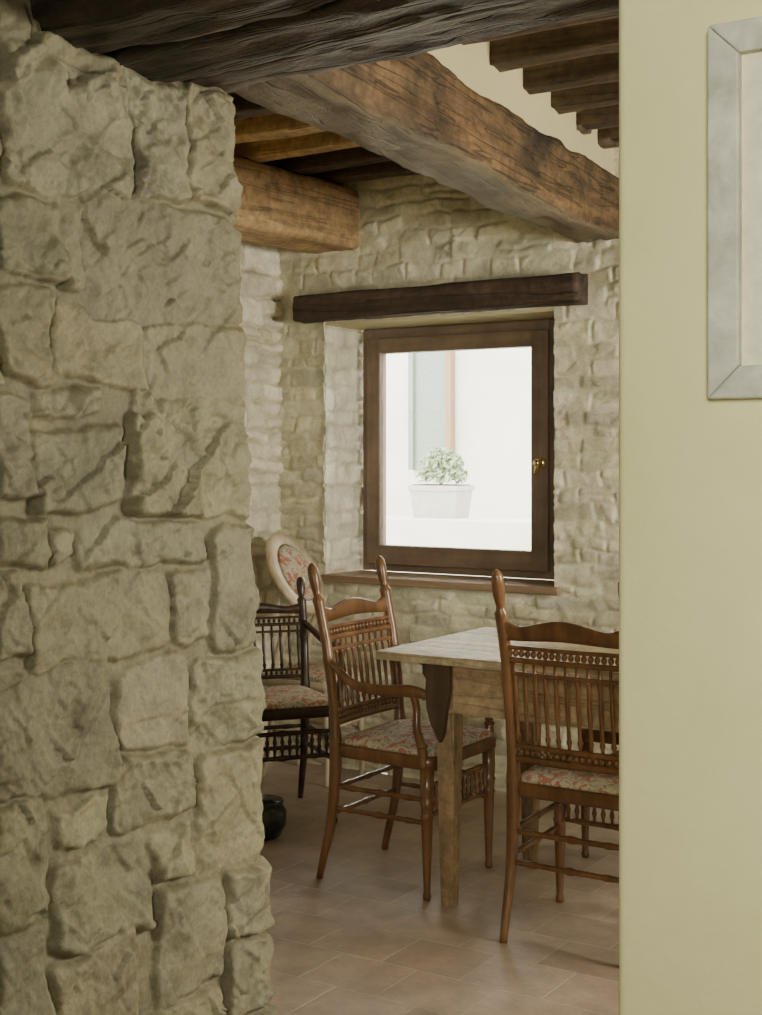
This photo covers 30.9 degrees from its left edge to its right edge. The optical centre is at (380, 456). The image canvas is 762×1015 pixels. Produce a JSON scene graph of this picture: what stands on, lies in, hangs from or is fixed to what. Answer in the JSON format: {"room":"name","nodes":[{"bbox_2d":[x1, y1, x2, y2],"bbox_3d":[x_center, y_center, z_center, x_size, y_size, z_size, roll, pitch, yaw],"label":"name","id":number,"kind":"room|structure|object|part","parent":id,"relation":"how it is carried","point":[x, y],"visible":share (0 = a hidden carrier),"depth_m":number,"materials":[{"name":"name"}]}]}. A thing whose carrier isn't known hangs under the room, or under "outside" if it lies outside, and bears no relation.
{"room":"traditional dwelling","nodes":[
{"label":"traditional dwelling","id":0,"kind":"room"},
{"bbox_2d":[0,0,280,1014],"bbox_3d":[-2.442,-0.015,1.443,2.231,2.750,4.999,0,0,33],"label":"wall","id":1,"kind":"structure","parent":0,"point":[135,878],"depth_m":2.62,"materials":[{"name":"stone"}]},
{"bbox_2d":[239,241,283,762],"bbox_3d":[-1.169,0.030,5.099,0.052,2.660,2.730,0,0,33],"label":"wall","id":2,"kind":"structure","parent":0,"point":[261,292],"depth_m":6.12,"materials":[{"name":"stone"}]},
{"bbox_2d":[260,760,618,1014],"bbox_3d":[-0.096,1.420,1.427,6.500,0.120,7.700,0,0,33],"label":"floor","id":3,"kind":"structure","parent":0,"point":[361,938],"depth_m":4.05,"materials":[{"name":"tile"}]},
{"bbox_2d":[262,794,286,840],"bbox_3d":[-0.425,1.292,4.938,0.176,0.135,0.176,0,0,33],"label":"ceramic pot","id":4,"kind":"object","parent":3,"relation":"on","point":[274,813],"visible":0.48,"depth_m":4.88,"materials":[{"name":"ceramic"}]},
{"bbox_2d":[253,576,345,822],"bbox_3d":[-0.434,0.921,5.253,0.517,0.883,0.481,0,0,-21],"label":"armchair","id":5,"kind":"object","parent":3,"relation":"on","point":[283,702],"visible":0.41,"depth_m":5.33,"materials":[{"name":"brown wood"}]},
{"bbox_2d":[262,532,365,787],"bbox_3d":[-0.296,0.845,5.889,0.378,1.035,0.324,0,0,33],"label":"chair","id":6,"kind":"object","parent":3,"relation":"on","point":[287,560],"visible":0.36,"depth_m":5.86,"materials":[{"name":"brown wood"}]},
{"bbox_2d":[307,555,495,900],"bbox_3d":[0.075,0.853,4.517,0.481,1.019,0.517,0,0,33],"label":"armchair","id":7,"kind":"object","parent":3,"relation":"on","point":[400,743],"visible":0.84,"depth_m":4.45,"materials":[{"name":"brown wood"}]},
{"bbox_2d":[375,627,618,907],"bbox_3d":[0.910,0.978,4.066,1.750,0.765,0.709,0,0,33],"label":"dining table","id":8,"kind":"object","parent":3,"relation":"on","point":[462,672],"visible":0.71,"depth_m":4.15,"materials":[{"name":"brown wood"}]},
{"bbox_2d":[491,569,618,942],"bbox_3d":[0.604,0.838,3.936,0.447,1.049,0.481,0,0,33],"label":"dining chair","id":9,"kind":"object","parent":3,"relation":"on","point":[565,777],"visible":0.7,"depth_m":3.84,"materials":[{"name":"brown wood"}]},
{"bbox_2d":[581,728,618,857],"bbox_3d":[0.975,0.838,4.760,0.447,1.049,0.481,0,0,33],"label":"dining chair","id":10,"kind":"object","parent":3,"relation":"on","point":[585,732],"visible":0.02,"depth_m":4.67,"materials":[{"name":"brown wood"}]},
{"bbox_2d":[277,147,618,791],"bbox_3d":[0.757,0.030,5.617,2.780,2.660,0.321,0,0,33],"label":"wall","id":11,"kind":"structure","parent":0,"point":[414,230],"depth_m":5.72,"materials":[{"name":"stone"}]},
{"bbox_2d":[233,156,359,253],"bbox_3d":[-0.893,-1.029,4.988,0.278,0.296,2.680,0,0,33],"label":"ceiling beam","id":12,"kind":"structure","parent":11,"relation":"attached to","point":[281,208],"depth_m":5.62,"materials":[{"name":"brown wood"}]},
{"bbox_2d":[363,329,372,569],"bbox_3d":[-0.038,-0.033,6.317,0.055,1.095,0.080,0,0,33],"label":"frame","id":13,"kind":"object","parent":11,"relation":"attached to","point":[367,334],"visible":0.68,"depth_m":6.29,"materials":[{"name":"brown wood"}]},
{"bbox_2d":[292,272,587,323],"bbox_3d":[0.213,-0.656,5.746,1.365,0.131,0.113,0,0,33],"label":"lintel","id":14,"kind":"object","parent":11,"relation":"attached to","point":[566,289],"visible":1,"depth_m":5.66,"materials":[{"name":"brown wood"}]},
{"bbox_2d":[321,570,560,594],"bbox_3d":[0.297,0.532,5.886,1.145,0.030,0.305,0,0,33],"label":"window sill","id":15,"kind":"structure","parent":11,"relation":"attached to","point":[460,582],"depth_m":5.81,"materials":[{"name":"brown wood"}]},
{"bbox_2d":[373,564,548,579],"bbox_3d":[0.355,0.496,6.065,0.880,0.038,0.080,0,0,33],"label":"frame","id":16,"kind":"object","parent":15,"relation":"on","point":[398,568],"visible":0.53,"depth_m":6.01,"materials":[{"name":"brown wood"}]},
{"bbox_2d":[367,319,549,571],"bbox_3d":[0.329,-0.049,6.037,0.905,1.063,0.155,0,0,33],"label":"frame","id":17,"kind":"object","parent":11,"relation":"in","point":[508,334],"depth_m":6.00,"materials":[{"name":"brown wood"}]},
{"bbox_3d":[-0.020,-0.026,6.269,0.068,1.018,0.062,0,0,33],"label":"sash","id":18,"kind":"part","parent":17,"relation":"part of","materials":[{"name":"brown wood"}]},
{"bbox_3d":[0.332,0.441,6.043,0.769,0.085,0.062,0,0,33],"label":"sash bottom","id":19,"kind":"part","parent":17,"relation":"part of","materials":[{"name":"brown wood"}]},
{"bbox_3d":[0.332,-0.501,6.043,0.769,0.068,0.062,0,0,33],"label":"sash","id":20,"kind":"part","parent":17,"relation":"part of","materials":[{"name":"brown wood"}]},
{"bbox_3d":[0.355,-0.552,6.065,0.880,0.055,0.080,0,0,33],"label":"frame","id":21,"kind":"part","parent":17,"relation":"part of","materials":[{"name":"brown wood"}]},
{"bbox_3d":[0.657,0.037,5.767,0.047,0.073,0.053,0,0,33],"label":"handle","id":22,"kind":"part","parent":17,"relation":"part of","materials":[{"name":"gold metal"}]},
{"bbox_3d":[0.681,-0.026,5.820,0.078,1.018,0.062,0,0,33],"label":"sash","id":23,"kind":"part","parent":17,"relation":"part of","materials":[{"name":"brown wood"}]},
{"bbox_2d":[549,319,554,579],"bbox_3d":[0.749,-0.033,5.813,0.055,1.095,0.080,0,0,33],"label":"frame","id":24,"kind":"object","parent":11,"relation":"attached to","point":[551,321],"visible":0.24,"depth_m":5.79,"materials":[{"name":"brown wood"}]},
{"bbox_2d":[619,0,761,1014],"bbox_3d":[1.767,-0.015,1.325,3.052,2.750,0.584,0,0,33],"label":"wall","id":25,"kind":"structure","parent":0,"point":[690,462],"depth_m":1.85,"materials":[{"name":"beige paint"}]},
{"bbox_2d":[30,0,333,53],"bbox_3d":[-0.138,-0.928,2.308,1.320,0.323,0.204,-1,0,33],"label":"beam","id":26,"kind":"structure","parent":25,"relation":"attached to","point":[95,26],"depth_m":2.45,"materials":[{"name":"brown wood"}]},
{"bbox_2d":[109,0,528,82],"bbox_3d":[-0.033,-0.914,2.472,1.320,0.305,0.199,-1,-1,33],"label":"beam","id":27,"kind":"structure","parent":25,"relation":"attached to","point":[334,23],"depth_m":2.55,"materials":[{"name":"brown wood"}]},
{"bbox_2d":[180,0,618,92],"bbox_3d":[0.059,-0.936,2.643,1.360,0.328,0.211,0,0,33],"label":"beam","id":28,"kind":"structure","parent":25,"relation":"attached to","point":[485,23],"depth_m":2.64,"materials":[{"name":"brown wood"}]},
{"bbox_2d":[708,16,761,398],"bbox_3d":[0.607,-0.321,1.704,0.414,0.489,0.025,0,0,33],"label":"picture frame","id":29,"kind":"object","parent":25,"relation":"attached to","point":[734,47],"visible":1,"depth_m":1.79,"materials":[{"name":"wood"}]},
{"bbox_3d":[1.322,-0.015,5.313,1.500,2.750,0.345,0,0,33],"label":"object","id":30,"kind":"object","parent":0,"visible":0},
{"bbox_2d":[233,52,618,242],"bbox_3d":[0.289,-0.948,4.231,0.260,0.277,2.701,0,0,25],"label":"ceiling beam","id":31,"kind":"structure","parent":30,"relation":"attached to","point":[414,112],"depth_m":3.88,"materials":[{"name":"brown wood"}]},
{"bbox_2d":[227,11,618,183],"bbox_3d":[0.835,-1.225,3.846,4.740,0.138,2.390,0,0,33],"label":"ceiling joists","id":32,"kind":"object","parent":31,"relation":"on","point":[576,61],"depth_m":4.66,"materials":[{"name":"brown wood"}]},
{"bbox_2d":[427,41,613,174],"bbox_3d":[0.280,-1.165,4.208,0.134,0.250,2.707,0,0,26],"label":"wall","id":33,"kind":"structure","parent":31,"relation":"on","point":[470,63],"depth_m":4.37,"materials":[{"name":"beige paint"}]},
{"label":"outside","id":34,"kind":"structure","parent":0,"visible":0},
{"bbox_3d":[2.691,1.470,9.770,18.000,0.180,8.640,0,0,33],"label":"ground","id":35,"kind":"structure","parent":34,"visible":0},
{"bbox_2d":[386,347,530,518],"bbox_3d":[1.544,-0.290,9.834,16.000,3.500,0.370,0,0,33],"label":"wall","id":36,"kind":"structure","parent":35,"relation":"on","point":[476,404],"depth_m":10.26,"materials":[{"name":"white paint"}]},
{"bbox_2d":[370,515,549,579],"bbox_3d":[0.606,0.917,8.368,8.000,1.085,0.350,0,0,33],"label":"wall","id":37,"kind":"structure","parent":35,"relation":"on","point":[471,532],"depth_m":8.27,"materials":[{"name":"white paint"}]},
{"bbox_2d":[407,446,474,518],"bbox_3d":[0.372,0.152,8.526,0.366,0.446,0.284,0,0,33],"label":"potted plant","id":38,"kind":"object","parent":37,"relation":"on","point":[446,501],"visible":1,"depth_m":8.46,"materials":[{"name":"leaf"},{"name":"ceramic"}]},
{"bbox_3d":[-0.403,-0.015,6.420,0.600,2.750,0.340,0,0,33],"label":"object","id":39,"kind":"object","parent":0,"visible":0},
{"bbox_2d":[323,322,369,573],"bbox_3d":[-0.146,-0.033,6.236,0.033,1.135,0.372,0,0,33],"label":"reveal","id":40,"kind":"object","parent":39,"relation":"attached to","point":[343,401],"visible":0.93,"depth_m":6.21,"materials":[{"name":"stone"}]}
]}

